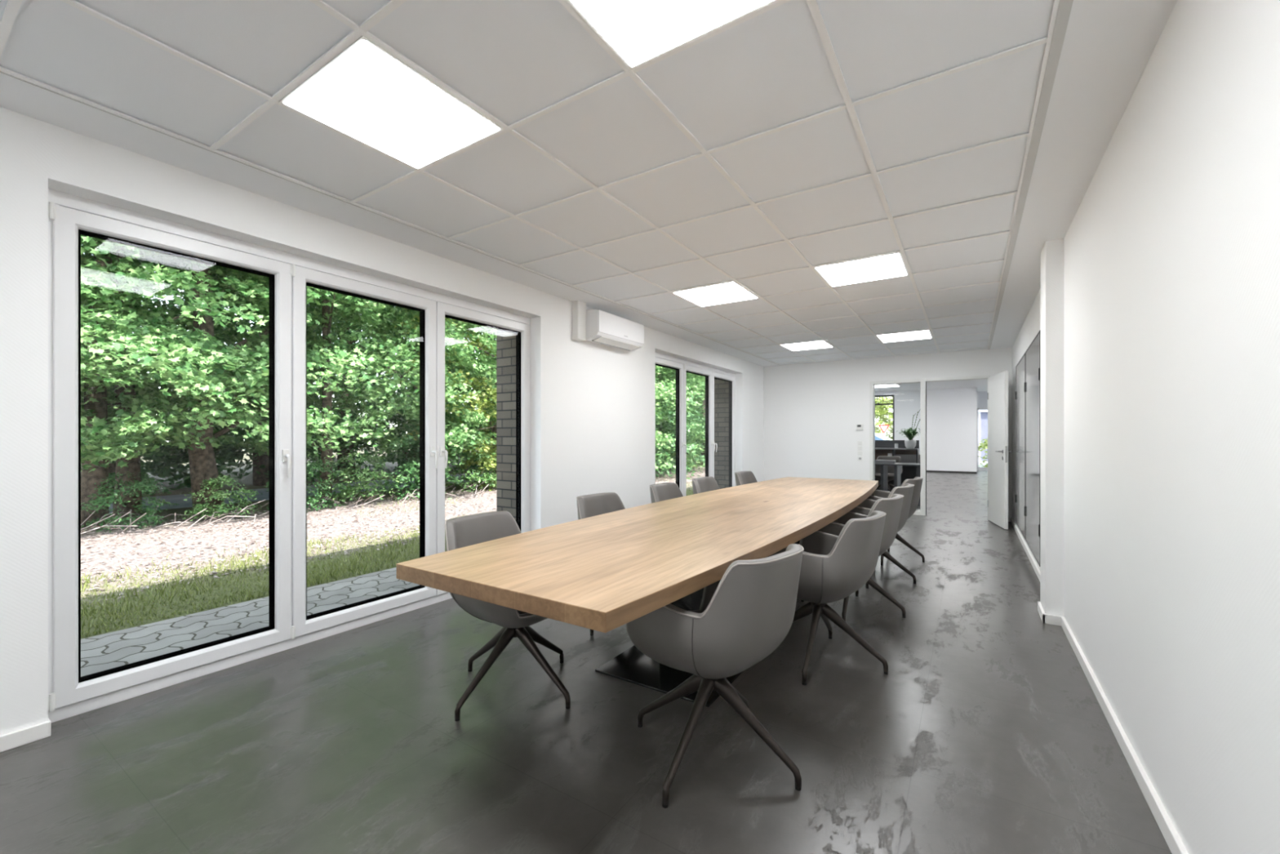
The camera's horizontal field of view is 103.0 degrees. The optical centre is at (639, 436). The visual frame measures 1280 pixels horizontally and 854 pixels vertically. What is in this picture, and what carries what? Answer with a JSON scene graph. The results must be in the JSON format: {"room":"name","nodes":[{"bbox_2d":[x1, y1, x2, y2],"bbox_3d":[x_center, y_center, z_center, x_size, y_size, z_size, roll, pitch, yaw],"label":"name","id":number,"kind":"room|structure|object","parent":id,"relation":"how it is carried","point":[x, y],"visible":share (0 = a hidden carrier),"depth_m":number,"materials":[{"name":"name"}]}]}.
{"room":"conference room","nodes":[
{"label":"conference room","id":0,"kind":"room"},
{"bbox_2d":[0,106,764,735],"bbox_3d":[-1.141,-0.065,4.371,0.216,2.820,12.900,0,0,33],"label":"wall","id":1,"kind":"structure","parent":0,"point":[593,405],"depth_m":2.60,"materials":[{"name":"white paint"}]},
{"bbox_2d":[0,718,50,751],"bbox_3d":[-1.088,1.214,4.295,0.076,0.062,12.430,0,0,33],"label":"baseboard","id":2,"kind":"structure","parent":1,"relation":"attached to","point":[17,738],"depth_m":2.06,"materials":[{"name":"white paint"}]},
{"bbox_2d":[48,188,530,723],"bbox_3d":[-1.786,0.084,3.413,0.155,2.322,2.905,0,0,33],"label":"window","id":3,"kind":"structure","parent":1,"relation":"in","point":[70,216],"depth_m":2.93,"materials":[{"name":"white plastic"}]},
{"bbox_2d":[572,300,586,341],"bbox_3d":[-0.592,-1.123,4.953,0.076,0.366,0.125,0,0,33],"label":"duct","id":4,"kind":"object","parent":1,"relation":"attached to","point":[579,308],"visible":1,"depth_m":4.91,"materials":[{"name":"white paint"}]},
{"bbox_2d":[586,309,644,351],"bbox_3d":[-0.269,-1.095,5.307,0.230,0.299,0.820,0,0,33],"label":"air conditioner","id":5,"kind":"object","parent":1,"relation":"attached to","point":[602,327],"visible":0.92,"depth_m":5.14,"materials":[{"name":"white plastic"}]},
{"bbox_2d":[655,351,735,496],"bbox_3d":[0.849,0.084,7.485,0.155,2.322,2.839,0,0,33],"label":"window","id":6,"kind":"structure","parent":1,"relation":"in","point":[682,366],"depth_m":7.74,"materials":[{"name":"white plastic"}]},
{"bbox_2d":[0,0,1054,364],"bbox_3d":[0.516,-1.321,3.257,3.117,0.010,12.422,0,0,33],"label":"ceiling tiles","id":7,"kind":"structure","parent":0,"point":[514,60],"depth_m":2.21,"materials":[{"name":"white tile"}]},
{"bbox_2d":[0,470,1171,853],"bbox_3d":[5.114,1.295,8.274,6.800,0.100,25.950,0,0,33],"label":"floor","id":8,"kind":"structure","parent":0,"point":[985,731],"depth_m":2.03,"materials":[{"name":"concrete"}]},
{"bbox_2d":[444,511,570,721],"bbox_3d":[-0.635,0.828,2.522,0.658,0.835,0.634,0,0,5],"label":"swivel armchair","id":9,"kind":"object","parent":8,"relation":"on","point":[461,531],"visible":0.48,"depth_m":2.45,"materials":[{"name":"grey fabric"}]},
{"bbox_2d":[576,492,625,635],"bbox_3d":[-0.110,0.828,3.464,0.658,0.835,0.634,0,0,10],"label":"swivel armchair","id":10,"kind":"object","parent":8,"relation":"on","point":[597,504],"visible":0.04,"depth_m":3.63,"materials":[{"name":"grey fabric"}]},
{"bbox_2d":[396,476,878,706],"bbox_3d":[0.844,0.864,3.768,1.220,0.762,4.995,0,0,33],"label":"conference table","id":11,"kind":"object","parent":8,"relation":"on","point":[604,572],"visible":0.85,"depth_m":2.19,"materials":[{"name":"brown wood"}]},
{"bbox_2d":[649,482,683,502],"bbox_3d":[0.406,0.828,4.297,0.658,0.835,0.634,0,0,6],"label":"swivel armchair","id":12,"kind":"object","parent":8,"relation":"on","point":[664,491],"visible":0.07,"depth_m":4.47,"materials":[{"name":"grey fabric"}]},
{"bbox_2d":[691,476,719,493],"bbox_3d":[0.830,0.828,4.952,0.658,0.835,0.634,0,0,8],"label":"swivel armchair","id":13,"kind":"object","parent":8,"relation":"on","point":[702,484],"visible":0.07,"depth_m":5.14,"materials":[{"name":"grey fabric"}]},
{"bbox_2d":[626,543,804,808],"bbox_3d":[0.287,0.828,1.981,0.626,0.835,0.652,0,0,-25],"label":"swivel armchair","id":14,"kind":"object","parent":8,"relation":"on","point":[743,616],"visible":0.94,"depth_m":1.76,"materials":[{"name":"grey fabric"}]},
{"bbox_2d":[734,471,757,485],"bbox_3d":[1.411,0.828,5.815,0.658,0.835,0.634,0,0,8],"label":"swivel armchair","id":15,"kind":"object","parent":8,"relation":"on","point":[742,477],"visible":0.11,"depth_m":6.02,"materials":[{"name":"grey fabric"}]},
{"bbox_2d":[766,510,888,685],"bbox_3d":[1.008,0.828,2.837,0.626,0.835,0.652,0,0,-29],"label":"swivel armchair","id":16,"kind":"object","parent":8,"relation":"on","point":[833,567],"visible":0.69,"depth_m":2.61,"materials":[{"name":"grey fabric"}]},
{"bbox_2d":[800,493,906,621],"bbox_3d":[1.533,0.828,3.665,0.626,0.835,0.652,0,0,-30],"label":"swivel armchair","id":17,"kind":"object","parent":8,"relation":"on","point":[891,506],"visible":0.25,"depth_m":3.47,"materials":[{"name":"grey fabric"}]},
{"bbox_2d":[848,483,916,588],"bbox_3d":[2.041,0.828,4.469,0.626,0.835,0.652,0,0,-31],"label":"swivel armchair","id":18,"kind":"object","parent":8,"relation":"on","point":[864,508],"visible":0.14,"depth_m":4.28,"materials":[{"name":"grey fabric"}]},
{"bbox_2d":[875,455,902,491],"bbox_3d":[5.110,0.828,10.587,0.634,0.835,0.658,0,0,13],"label":"swivel armchair","id":19,"kind":"object","parent":8,"relation":"on","point":[877,468],"visible":0.32,"depth_m":10.70,"materials":[{"name":"grey metal"}]},
{"bbox_2d":[875,472,893,475],"bbox_3d":[5.108,0.801,10.567,0.432,0.072,0.413,0,0,38],"label":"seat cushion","id":20,"kind":"object","parent":19,"relation":"on","point":[876,473],"depth_m":10.50,"materials":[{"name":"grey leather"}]},
{"bbox_2d":[866,476,924,565],"bbox_3d":[2.527,0.828,5.213,0.626,0.835,0.652,0,0,-29],"label":"swivel armchair","id":21,"kind":"object","parent":8,"relation":"on","point":[917,482],"visible":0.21,"depth_m":5.05,"materials":[{"name":"grey fabric"}]},
{"bbox_2d":[875,440,919,490],"bbox_3d":[5.087,0.662,11.960,2.550,1.165,0.450,0,0,33],"label":"shelving unit","id":22,"kind":"object","parent":8,"relation":"on","point":[882,447],"depth_m":11.57,"materials":[{"name":"black wood"}]},
{"bbox_2d":[875,449,915,459],"bbox_3d":[5.168,0.453,12.085,2.510,0.325,0.029,0,0,33],"label":"shelf","id":23,"kind":"object","parent":22,"relation":"attached to","point":[877,452],"depth_m":11.69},
{"bbox_2d":[875,448,919,449],"bbox_3d":[5.079,0.275,11.947,2.550,0.030,0.420,0,0,33],"label":"countertop","id":24,"kind":"structure","parent":22,"relation":"on","point":[875,448],"depth_m":11.30,"materials":[{"name":"grey laminate"}]},
{"bbox_2d":[894,453,919,462],"bbox_3d":[5.984,0.505,11.386,0.520,0.220,0.060,0,0,33],"label":"box","id":25,"kind":"object","parent":22,"relation":"on","point":[905,458],"visible":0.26,"depth_m":11.36,"materials":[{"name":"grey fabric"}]},
{"bbox_2d":[895,409,919,448],"bbox_3d":[5.990,-0.171,11.260,0.584,0.862,0.600,0,0,33],"label":"plant","id":26,"kind":"object","parent":22,"relation":"on","point":[909,433],"visible":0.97,"depth_m":11.20,"materials":[{"name":"green plant"}]},
{"bbox_2d":[875,462,919,506],"bbox_3d":[4.504,0.875,9.890,1.720,0.740,0.700,0,0,33],"label":"office desk","id":27,"kind":"object","parent":8,"relation":"on","point":[897,466],"visible":0.24,"depth_m":9.52,"materials":[{"name":"grey wood"}]},
{"bbox_2d":[875,459,896,463],"bbox_3d":[4.678,0.475,9.717,0.340,0.060,0.240,0,0,33],"label":"stack","id":28,"kind":"object","parent":27,"relation":"on","point":[879,461],"visible":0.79,"depth_m":9.63,"materials":[{"name":"grey paper"}]},
{"bbox_2d":[0,0,1177,366],"bbox_3d":[0.476,-1.381,3.223,4.146,0.150,12.730,0,0,33],"label":"ceiling","id":29,"kind":"structure","parent":0,"point":[1108,46],"depth_m":2.33,"materials":[{"name":"white paint"}]},
{"bbox_2d":[279,35,503,169],"bbox_3d":[-0.993,-1.310,2.075,0.600,0.018,0.600,0,0,33],"label":"recessed light","id":30,"kind":"object","parent":29,"relation":"in","point":[366,94],"visible":1,"depth_m":2.01,"materials":[{"name":"white paint"}]},
{"bbox_2d":[566,0,778,69],"bbox_3d":[0.056,-1.310,1.396,0.600,0.018,0.600,0,0,33],"label":"recessed light","id":31,"kind":"object","parent":29,"relation":"in","point":[639,32],"visible":1,"depth_m":1.59,"materials":[{"name":"white paint"}]},
{"bbox_2d":[671,281,759,306],"bbox_3d":[0.704,-1.310,4.699,0.600,0.018,0.600,0,0,33],"label":"recessed light","id":32,"kind":"object","parent":29,"relation":"in","point":[731,291],"visible":0.93,"depth_m":4.65,"materials":[{"name":"white paint"}]},
{"bbox_2d":[779,339,833,351],"bbox_3d":[2.401,-1.310,7.323,0.600,0.018,0.600,0,0,33],"label":"recessed light","id":33,"kind":"object","parent":29,"relation":"in","point":[820,344],"visible":0.9,"depth_m":7.29,"materials":[{"name":"white paint"}]},
{"bbox_2d":[813,252,908,286],"bbox_3d":[1.754,-1.310,4.020,0.600,0.018,0.600,0,0,33],"label":"recessed light","id":34,"kind":"object","parent":29,"relation":"in","point":[889,265],"visible":0.98,"depth_m":3.97,"materials":[{"name":"white paint"}]},
{"bbox_2d":[875,328,932,342],"bbox_3d":[3.451,-1.310,6.644,0.600,0.018,0.600,0,0,33],"label":"recessed light","id":35,"kind":"object","parent":29,"relation":"in","point":[918,335],"visible":0.98,"depth_m":6.59,"materials":[{"name":"white paint"}]},
{"bbox_2d":[496,328,728,520],"bbox_3d":[-1.383,-0.105,4.527,0.360,3.300,12.900,0,0,33],"label":"wall","id":36,"kind":"structure","parent":0,"point":[505,340],"depth_m":4.84,"materials":[{"name":"brick"}]},
{"bbox_2d":[764,347,1012,517],"bbox_3d":[3.896,-0.065,8.556,4.196,2.820,0.140,0,0,33],"label":"wall","id":37,"kind":"structure","parent":0,"point":[813,411],"depth_m":8.81,"materials":[{"name":"white paint"}]},
{"bbox_2d":[0,71,780,365],"bbox_3d":[-0.807,-1.310,4.113,0.006,0.014,12.430,0,0,33],"label":"trim","id":38,"kind":"structure","parent":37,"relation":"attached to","point":[2,73],"depth_m":2.53,"materials":[{"name":"grey metal"}]},
{"bbox_2d":[0,0,1059,365],"bbox_3d":[0.516,-1.309,3.257,3.149,0.006,12.430,0,0,33],"label":"grid","id":39,"kind":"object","parent":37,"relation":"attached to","point":[12,6],"depth_m":2.25,"materials":[{"name":"white metal"}]},
{"bbox_2d":[856,424,863,430],"bbox_3d":[3.701,-0.160,8.584,0.110,0.101,0.028,0,0,33],"label":"thermostat","id":40,"kind":"object","parent":37,"relation":"attached to","point":[859,427],"visible":1,"depth_m":8.57,"materials":[{"name":"white paint"}]},
{"bbox_2d":[869,378,925,515],"bbox_3d":[4.220,0.163,8.344,0.812,2.165,0.205,0,0,33],"label":"door frame","id":41,"kind":"structure","parent":37,"relation":"in","point":[922,511],"depth_m":8.10,"materials":[{"name":"white paint"}]},
{"bbox_2d":[925,370,1011,528],"bbox_3d":[5.008,0.163,7.580,0.705,2.165,1.430,0,0,-17],"label":"door","id":42,"kind":"structure","parent":37,"relation":"in","point":[997,384],"depth_m":7.18,"materials":[{"name":"white paint"}]},
{"bbox_2d":[987,0,1073,349],"bbox_3d":[1.842,-1.307,2.399,0.034,0.008,12.430,0,0,33],"label":"trim","id":43,"kind":"structure","parent":37,"relation":"attached to","point":[1064,7],"depth_m":2.10,"materials":[{"name":"grey metal"}]},
{"bbox_2d":[875,387,977,471],"bbox_3d":[10.348,-0.205,19.121,3.805,3.100,2.150,0,0,33],"label":"wall","id":44,"kind":"structure","parent":0,"point":[951,413],"depth_m":17.67,"materials":[{"name":"white paint"}]},
{"bbox_2d":[875,394,894,439],"bbox_3d":[8.877,-0.420,18.923,1.050,2.230,0.060,0,0,33],"label":"window","id":45,"kind":"structure","parent":44,"relation":"in","point":[893,396],"depth_m":18.63,"materials":[{"name":"black"}]},
{"bbox_2d":[926,470,976,473],"bbox_3d":[10.391,1.215,17.987,2.490,0.060,0.268,0,0,33],"label":"baseboard","id":46,"kind":"structure","parent":44,"relation":"attached to","point":[936,471],"depth_m":17.59,"materials":[{"name":"black"}]},
{"bbox_2d":[875,379,987,391],"bbox_3d":[8.539,-1.705,13.568,6.800,0.100,13.340,0,0,33],"label":"ceiling","id":47,"kind":"structure","parent":0,"point":[981,385],"depth_m":16.81,"materials":[{"name":"white paint"}]},
{"bbox_2d":[875,384,899,387],"bbox_3d":[7.762,-1.638,16.417,1.000,0.034,0.800,0,0,33],"label":"recessed light","id":48,"kind":"object","parent":47,"relation":"in","point":[882,385],"visible":0.43,"depth_m":16.21,"materials":[{"name":"white paint"}]},
{"bbox_2d":[977,391,987,471],"bbox_3d":[12.903,-0.205,18.749,5.500,3.100,0.300,0,0,33],"label":"wall","id":49,"kind":"structure","parent":0,"point":[982,397],"depth_m":18.76,"materials":[{"name":"white paint"}]},
{"bbox_2d":[977,408,987,469],"bbox_3d":[13.072,0.070,18.532,1.380,2.250,0.080,0,0,33],"label":"window","id":50,"kind":"structure","parent":49,"relation":"in","point":[978,468],"depth_m":18.86,"materials":[{"name":"white plastic"}]},
{"bbox_2d":[1040,238,1063,616],"bbox_3d":[2.834,-0.036,3.499,0.107,2.562,0.285,0,0,33],"label":"wall pillar","id":51,"kind":"structure","parent":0,"point":[1051,255],"depth_m":3.39,"materials":[{"name":"white paint"}]},
{"bbox_2d":[1012,0,1279,853],"bbox_3d":[2.111,-0.065,2.118,0.200,2.820,12.650,0,0,33],"label":"wall","id":52,"kind":"structure","parent":0,"point":[1171,246],"depth_m":1.49,"materials":[{"name":"white paint"}]},
{"bbox_2d":[1014,352,1025,539],"bbox_3d":[4.405,0.098,5.885,0.040,1.965,1.289,0,0,33],"label":"wall panel","id":53,"kind":"object","parent":52,"relation":"attached to","point":[1020,393],"visible":0.76,"depth_m":5.83,"materials":[{"name":"grey"}]},
{"bbox_2d":[1024,330,1039,566],"bbox_3d":[3.692,0.098,4.783,0.040,1.965,1.323,0,0,33],"label":"door","id":54,"kind":"structure","parent":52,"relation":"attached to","point":[1032,384],"depth_m":4.70,"materials":[{"name":"grey"}]},
{"bbox_2d":[1010,517,1188,853],"bbox_3d":[2.029,1.214,2.278,0.114,0.062,12.430,0,0,33],"label":"baseboard","id":55,"kind":"structure","parent":52,"relation":"attached to","point":[1167,828],"depth_m":2.03,"materials":[{"name":"white paint"}]},
{"label":"outside","id":56,"kind":"structure","parent":0,"visible":0},
{"bbox_3d":[45.481,1.440,37.810,44.700,0.310,67.100,0,0,33],"label":"ground","id":57,"kind":"structure","parent":56,"visible":0},
{"bbox_2d":[977,437,987,466],"bbox_3d":[14.086,0.673,20.377,1.975,1.439,1.933,0,0,19],"label":"bush","id":58,"kind":"object","parent":57,"relation":"on","point":[981,445],"visible":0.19,"depth_m":20.56,"materials":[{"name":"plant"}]},
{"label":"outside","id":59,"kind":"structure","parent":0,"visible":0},
{"bbox_2d":[80,446,705,639],"bbox_3d":[-17.781,1.438,41.278,65.300,0.315,130.000,0,0,33],"label":"ground","id":60,"kind":"structure","parent":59,"point":[119,550],"depth_m":6.17,"materials":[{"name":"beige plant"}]},
{"bbox_2d":[80,471,178,532],"bbox_3d":[-7.227,0.907,7.137,0.928,0.854,0.996,0,0,-3],"label":"shrub","id":61,"kind":"object","parent":60,"relation":"on","point":[98,502],"visible":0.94,"depth_m":7.11,"materials":[{"name":"green plant"}]},
{"bbox_2d":[80,427,181,498],"bbox_3d":[-11.244,0.330,10.421,2.383,2.193,2.560,0,0,-13],"label":"shrub","id":62,"kind":"object","parent":60,"relation":"on","point":[143,468],"visible":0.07,"depth_m":10.90,"materials":[{"name":"green plant"}]},
{"bbox_2d":[80,250,192,457],"bbox_3d":[-8.866,-3.615,5.895,5.168,10.023,5.370,0,0,-18],"label":"tree","id":63,"kind":"object","parent":60,"relation":"on","point":[98,425],"visible":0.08,"depth_m":6.63,"materials":[{"name":"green plant"}]},
{"bbox_2d":[82,248,269,496],"bbox_3d":[-11.670,-4.957,11.092,6.524,12.686,6.836,0,0,-42],"label":"tree","id":64,"kind":"object","parent":60,"relation":"on","point":[156,455],"visible":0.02,"depth_m":11.02,"materials":[{"name":"green plant"}]},
{"bbox_2d":[83,252,312,484],"bbox_3d":[-14.564,-7.576,14.090,9.269,18.032,9.713,0,0,22],"label":"tree","id":65,"kind":"object","parent":60,"relation":"on","point":[169,475],"visible":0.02,"depth_m":13.48,"materials":[{"name":"green plant"}]},
{"bbox_2d":[80,235,322,528],"bbox_3d":[-7.906,-3.342,7.212,6.108,9.460,5.634,0,0,-22],"label":"tree","id":66,"kind":"object","parent":60,"relation":"on","point":[184,371],"visible":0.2,"depth_m":6.94,"materials":[{"name":"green plant"}]},
{"bbox_2d":[80,240,322,517],"bbox_3d":[-8.210,-3.562,8.228,6.399,9.911,5.902,0,0,44],"label":"tree","id":67,"kind":"object","parent":60,"relation":"on","point":[134,464],"visible":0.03,"depth_m":7.37,"materials":[{"name":"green plant"}]},
{"bbox_2d":[177,475,261,520],"bbox_3d":[-6.594,0.955,8.034,1.002,0.721,0.995,0,0,-32],"label":"shrub","id":68,"kind":"object","parent":60,"relation":"on","point":[217,495],"visible":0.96,"depth_m":7.89,"materials":[{"name":"green plant"}]},
{"bbox_2d":[146,406,319,495],"bbox_3d":[-9.765,-0.031,12.761,3.294,3.031,3.538,0,0,-3],"label":"shrub","id":69,"kind":"object","parent":60,"relation":"on","point":[187,482],"visible":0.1,"depth_m":12.10,"materials":[{"name":"green plant"}]},
{"bbox_2d":[80,235,393,516],"bbox_3d":[-7.042,-3.615,8.405,5.168,10.023,5.370,0,0,36],"label":"tree","id":70,"kind":"object","parent":60,"relation":"on","point":[202,463],"visible":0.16,"depth_m":7.30,"materials":[{"name":"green plant"}]},
{"bbox_2d":[114,259,404,485],"bbox_3d":[-10.157,-5.346,13.677,7.331,13.504,7.029,0,0,3],"label":"tree","id":71,"kind":"object","parent":60,"relation":"on","point":[260,479],"visible":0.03,"depth_m":13.36,"materials":[{"name":"green plant"}]},
{"bbox_2d":[166,294,408,456],"bbox_3d":[-13.045,-5.944,19.181,8.412,14.752,8.065,0,0,8],"label":"tree","id":72,"kind":"object","parent":60,"relation":"on","point":[168,300],"visible":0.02,"depth_m":18.86,"materials":[{"name":"green plant"}]},
{"bbox_2d":[80,480,496,534],"bbox_3d":[-4.265,1.121,11.362,2.394,0.299,14.396,0,0,32],"label":"dry twigs","id":73,"kind":"object","parent":60,"relation":"on","point":[130,512],"visible":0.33,"depth_m":7.66,"materials":[{"name":"brown plant"}]},
{"bbox_2d":[260,453,350,511],"bbox_3d":[-5.937,0.809,8.950,1.176,1.082,1.263,0,0,34],"label":"shrub","id":74,"kind":"object","parent":60,"relation":"on","point":[309,472],"visible":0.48,"depth_m":8.95,"materials":[{"name":"green plant"}]},
{"bbox_2d":[133,258,487,503],"bbox_3d":[-5.980,-3.341,9.955,6.108,9.454,5.634,0,0,-13],"label":"tree","id":75,"kind":"object","parent":60,"relation":"on","point":[327,389],"visible":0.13,"depth_m":9.30,"materials":[{"name":"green plant"}]},
{"bbox_2d":[222,294,453,478],"bbox_3d":[-9.135,-4.860,16.036,6.730,12.489,6.422,0,0,44],"label":"tree","id":76,"kind":"object","parent":60,"relation":"on","point":[398,416],"visible":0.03,"depth_m":15.68,"materials":[{"name":"green plant"}]},
{"bbox_2d":[306,404,398,482],"bbox_3d":[-8.392,0.230,14.670,2.635,2.424,2.830,0,0,7],"label":"shrub","id":77,"kind":"object","parent":60,"relation":"on","point":[313,415],"visible":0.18,"depth_m":14.83,"materials":[{"name":"green plant"}]},
{"bbox_2d":[323,452,406,506],"bbox_3d":[-5.393,0.810,10.067,1.446,1.048,1.457,0,0,-19],"label":"shrub","id":78,"kind":"object","parent":60,"relation":"on","point":[374,473],"visible":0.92,"depth_m":9.86,"materials":[{"name":"green plant"}]},
{"bbox_2d":[80,474,693,637],"bbox_3d":[-1.530,1.231,10.614,4.717,0.097,18.266,0,0,33],"label":"grass","id":79,"kind":"structure","parent":60,"relation":"on","point":[148,591],"depth_m":4.51,"materials":[{"name":"green plant"}]},
{"bbox_2d":[80,468,704,599],"bbox_3d":[-2.014,1.260,11.431,4.668,0.050,19.060,0,0,33],"label":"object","id":80,"kind":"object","parent":60,"relation":"on","point":[111,554],"visible":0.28,"depth_m":6.54,"materials":[{"name":"beige gravel"}]},
{"bbox_2d":[306,289,496,491],"bbox_3d":[-4.921,-3.123,11.431,5.370,9.010,5.168,0,0,-40],"label":"tree","id":81,"kind":"object","parent":60,"relation":"on","point":[453,429],"visible":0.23,"depth_m":10.63,"materials":[{"name":"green plant"}]},
{"bbox_2d":[315,302,495,467],"bbox_3d":[-10.114,-6.222,21.425,7.851,15.274,8.227,0,0,42],"label":"tree","id":82,"kind":"object","parent":60,"relation":"on","point":[388,375],"visible":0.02,"depth_m":21.17,"materials":[{"name":"green plant"}]},
{"bbox_2d":[337,305,494,472],"bbox_3d":[-7.877,-4.034,18.271,5.636,10.828,5.878,0,0,38],"label":"tree","id":83,"kind":"object","parent":60,"relation":"on","point":[352,347],"visible":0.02,"depth_m":17.32,"materials":[{"name":"green plant"}]},
{"bbox_2d":[365,422,466,500],"bbox_3d":[-4.676,0.534,10.892,2.006,1.719,1.868,0,0,17],"label":"shrub","id":84,"kind":"object","parent":60,"relation":"on","point":[411,470],"visible":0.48,"depth_m":10.51,"materials":[{"name":"green plant"}]},
{"bbox_2d":[373,409,461,475],"bbox_3d":[-7.393,0.220,16.559,2.857,2.448,2.660,0,0,21],"label":"shrub","id":85,"kind":"object","parent":60,"relation":"on","point":[394,420],"visible":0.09,"depth_m":16.16,"materials":[{"name":"green plant"}]},
{"bbox_2d":[382,306,496,480],"bbox_3d":[-3.871,-3.207,13.672,5.258,9.207,5.080,0,0,-31],"label":"tree","id":86,"kind":"object","parent":60,"relation":"on","point":[475,381],"visible":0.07,"depth_m":12.11,"materials":[{"name":"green plant"}]},
{"bbox_2d":[383,316,495,469],"bbox_3d":[-6.117,-5.962,20.414,7.939,14.732,7.576,0,0,-5],"label":"tree","id":87,"kind":"object","parent":60,"relation":"on","point":[490,431],"visible":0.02,"depth_m":20.01,"materials":[{"name":"green plant"}]},
{"bbox_2d":[405,431,496,491],"bbox_3d":[-4.170,0.601,11.671,2.112,1.519,2.095,0,0,14],"label":"shrub","id":88,"kind":"object","parent":60,"relation":"on","point":[487,476],"visible":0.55,"depth_m":11.85,"materials":[{"name":"green plant"}]},
{"bbox_2d":[446,403,492,472],"bbox_3d":[-6.063,0.083,18.830,3.230,2.767,3.007,0,0,18],"label":"shrub","id":89,"kind":"object","parent":60,"relation":"on","point":[482,464],"visible":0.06,"depth_m":17.96,"materials":[{"name":"green plant"}]},
{"bbox_2d":[457,444,496,491],"bbox_3d":[-3.534,0.752,12.571,1.678,1.250,1.715,0,0,21],"label":"shrub","id":90,"kind":"object","parent":60,"relation":"on","point":[491,464],"visible":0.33,"depth_m":12.30,"materials":[{"name":"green plant"}]},
{"bbox_2d":[490,352,675,450],"bbox_3d":[-1.777,-3.777,16.108,6.169,10.350,5.936,0,0,-3],"label":"tree","id":91,"kind":"object","parent":60,"relation":"on","point":[660,415],"visible":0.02,"depth_m":16.17,"materials":[{"name":"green plant"}]},
{"bbox_2d":[655,427,675,470],"bbox_3d":[-0.391,0.200,15.262,3.342,2.423,3.368,0,0,-37],"label":"shrub","id":92,"kind":"object","parent":60,"relation":"on","point":[659,437],"visible":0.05,"depth_m":14.65,"materials":[{"name":"green plant"}]},
{"bbox_2d":[655,397,705,479],"bbox_3d":[0.892,0.095,16.766,3.196,2.738,2.976,0,0,37],"label":"shrub","id":93,"kind":"object","parent":60,"relation":"on","point":[673,443],"visible":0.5,"depth_m":16.06,"materials":[{"name":"green plant"}]},
{"bbox_2d":[655,368,705,437],"bbox_3d":[0.150,-4.498,18.180,6.867,11.834,6.334,0,0,-39],"label":"tree","id":94,"kind":"object","parent":60,"relation":"on","point":[691,393],"visible":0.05,"depth_m":16.93,"materials":[{"name":"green plant"}]},
{"bbox_2d":[655,365,705,461],"bbox_3d":[0.678,-5.714,21.113,6.128,14.254,6.368,0,0,2],"label":"tree","id":95,"kind":"object","parent":60,"relation":"on","point":[659,428],"visible":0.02,"depth_m":19.54,"materials":[{"name":"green plant"}]},
{"bbox_2d":[655,428,705,473],"bbox_3d":[1.883,0.478,18.213,2.478,1.797,2.498,0,0,36],"label":"shrub","id":96,"kind":"object","parent":60,"relation":"on","point":[689,459],"visible":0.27,"depth_m":18.16,"materials":[{"name":"green plant"}]},
{"bbox_2d":[661,370,705,464],"bbox_3d":[2.878,-3.026,23.248,5.249,8.809,5.691,0,0,-4],"label":"tree","id":97,"kind":"object","parent":60,"relation":"on","point":[704,402],"visible":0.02,"depth_m":23.06,"materials":[{"name":"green plant"}]},
{"bbox_2d":[674,402,705,466],"bbox_3d":[2.651,0.039,19.984,3.349,2.869,3.118,0,0,-13],"label":"shrub","id":98,"kind":"object","parent":60,"relation":"on","point":[702,416],"visible":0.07,"depth_m":20.08,"materials":[{"name":"green plant"}]},
{"bbox_2d":[875,396,893,439],"bbox_3d":[19.641,-5.797,38.613,5.487,14.424,5.301,0,0,-3],"label":"tree","id":99,"kind":"object","parent":60,"relation":"on","point":[882,411],"visible":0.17,"depth_m":38.35,"materials":[{"name":"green plant"}]},
{"bbox_2d":[875,396,893,439],"bbox_3d":[18.514,-5.797,40.915,5.301,14.424,5.487,0,0,-29],"label":"tree","id":100,"kind":"object","parent":60,"relation":"on","point":[888,412],"visible":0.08,"depth_m":39.70,"materials":[{"name":"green plant"}]},
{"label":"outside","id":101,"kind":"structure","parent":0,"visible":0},
{"bbox_2d":[80,567,419,676],"bbox_3d":[0.316,1.410,8.312,0.901,0.270,24.700,0,0,33],"label":"paving","id":102,"kind":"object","parent":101,"point":[104,651],"depth_m":3.42,"materials":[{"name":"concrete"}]},
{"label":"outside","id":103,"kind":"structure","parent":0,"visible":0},
{"bbox_2d":[108,456,702,514],"bbox_3d":[2.454,1.408,28.188,2.700,0.274,130.000,0,0,33],"label":"road","id":104,"kind":"structure","parent":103,"point":[174,499],"depth_m":10.93,"materials":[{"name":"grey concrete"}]},
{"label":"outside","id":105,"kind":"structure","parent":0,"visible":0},
{"bbox_2d":[670,450,987,466],"bbox_3d":[18.087,1.412,27.960,60.000,0.266,17.400,0,0,33],"label":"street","id":106,"kind":"structure","parent":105,"point":[979,461],"depth_m":25.28,"materials":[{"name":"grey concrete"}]},
{"bbox_2d":[875,432,892,439],"bbox_3d":[11.075,0.545,25.588,4.285,1.460,1.800,0,0,33],"label":"car","id":107,"kind":"object","parent":106,"relation":"on","point":[878,436],"visible":0.05,"depth_m":24.40,"materials":[{"name":"white paint"}]},
{"bbox_2d":[878,423,889,435],"bbox_3d":[13.076,0.300,27.302,0.554,1.950,0.064,0,0,33],"label":"yield sign","id":108,"kind":"object","parent":106,"relation":"on","point":[883,427],"visible":0.61,"depth_m":27.28,"materials":[{"name":"silver metal"}]},
{"bbox_2d":[977,409,987,460],"bbox_3d":[22.808,-0.150,27.526,8.000,2.850,5.400,0,0,33],"label":"house","id":109,"kind":"structure","parent":106,"relation":"on","point":[982,414],"depth_m":27.37,"materials":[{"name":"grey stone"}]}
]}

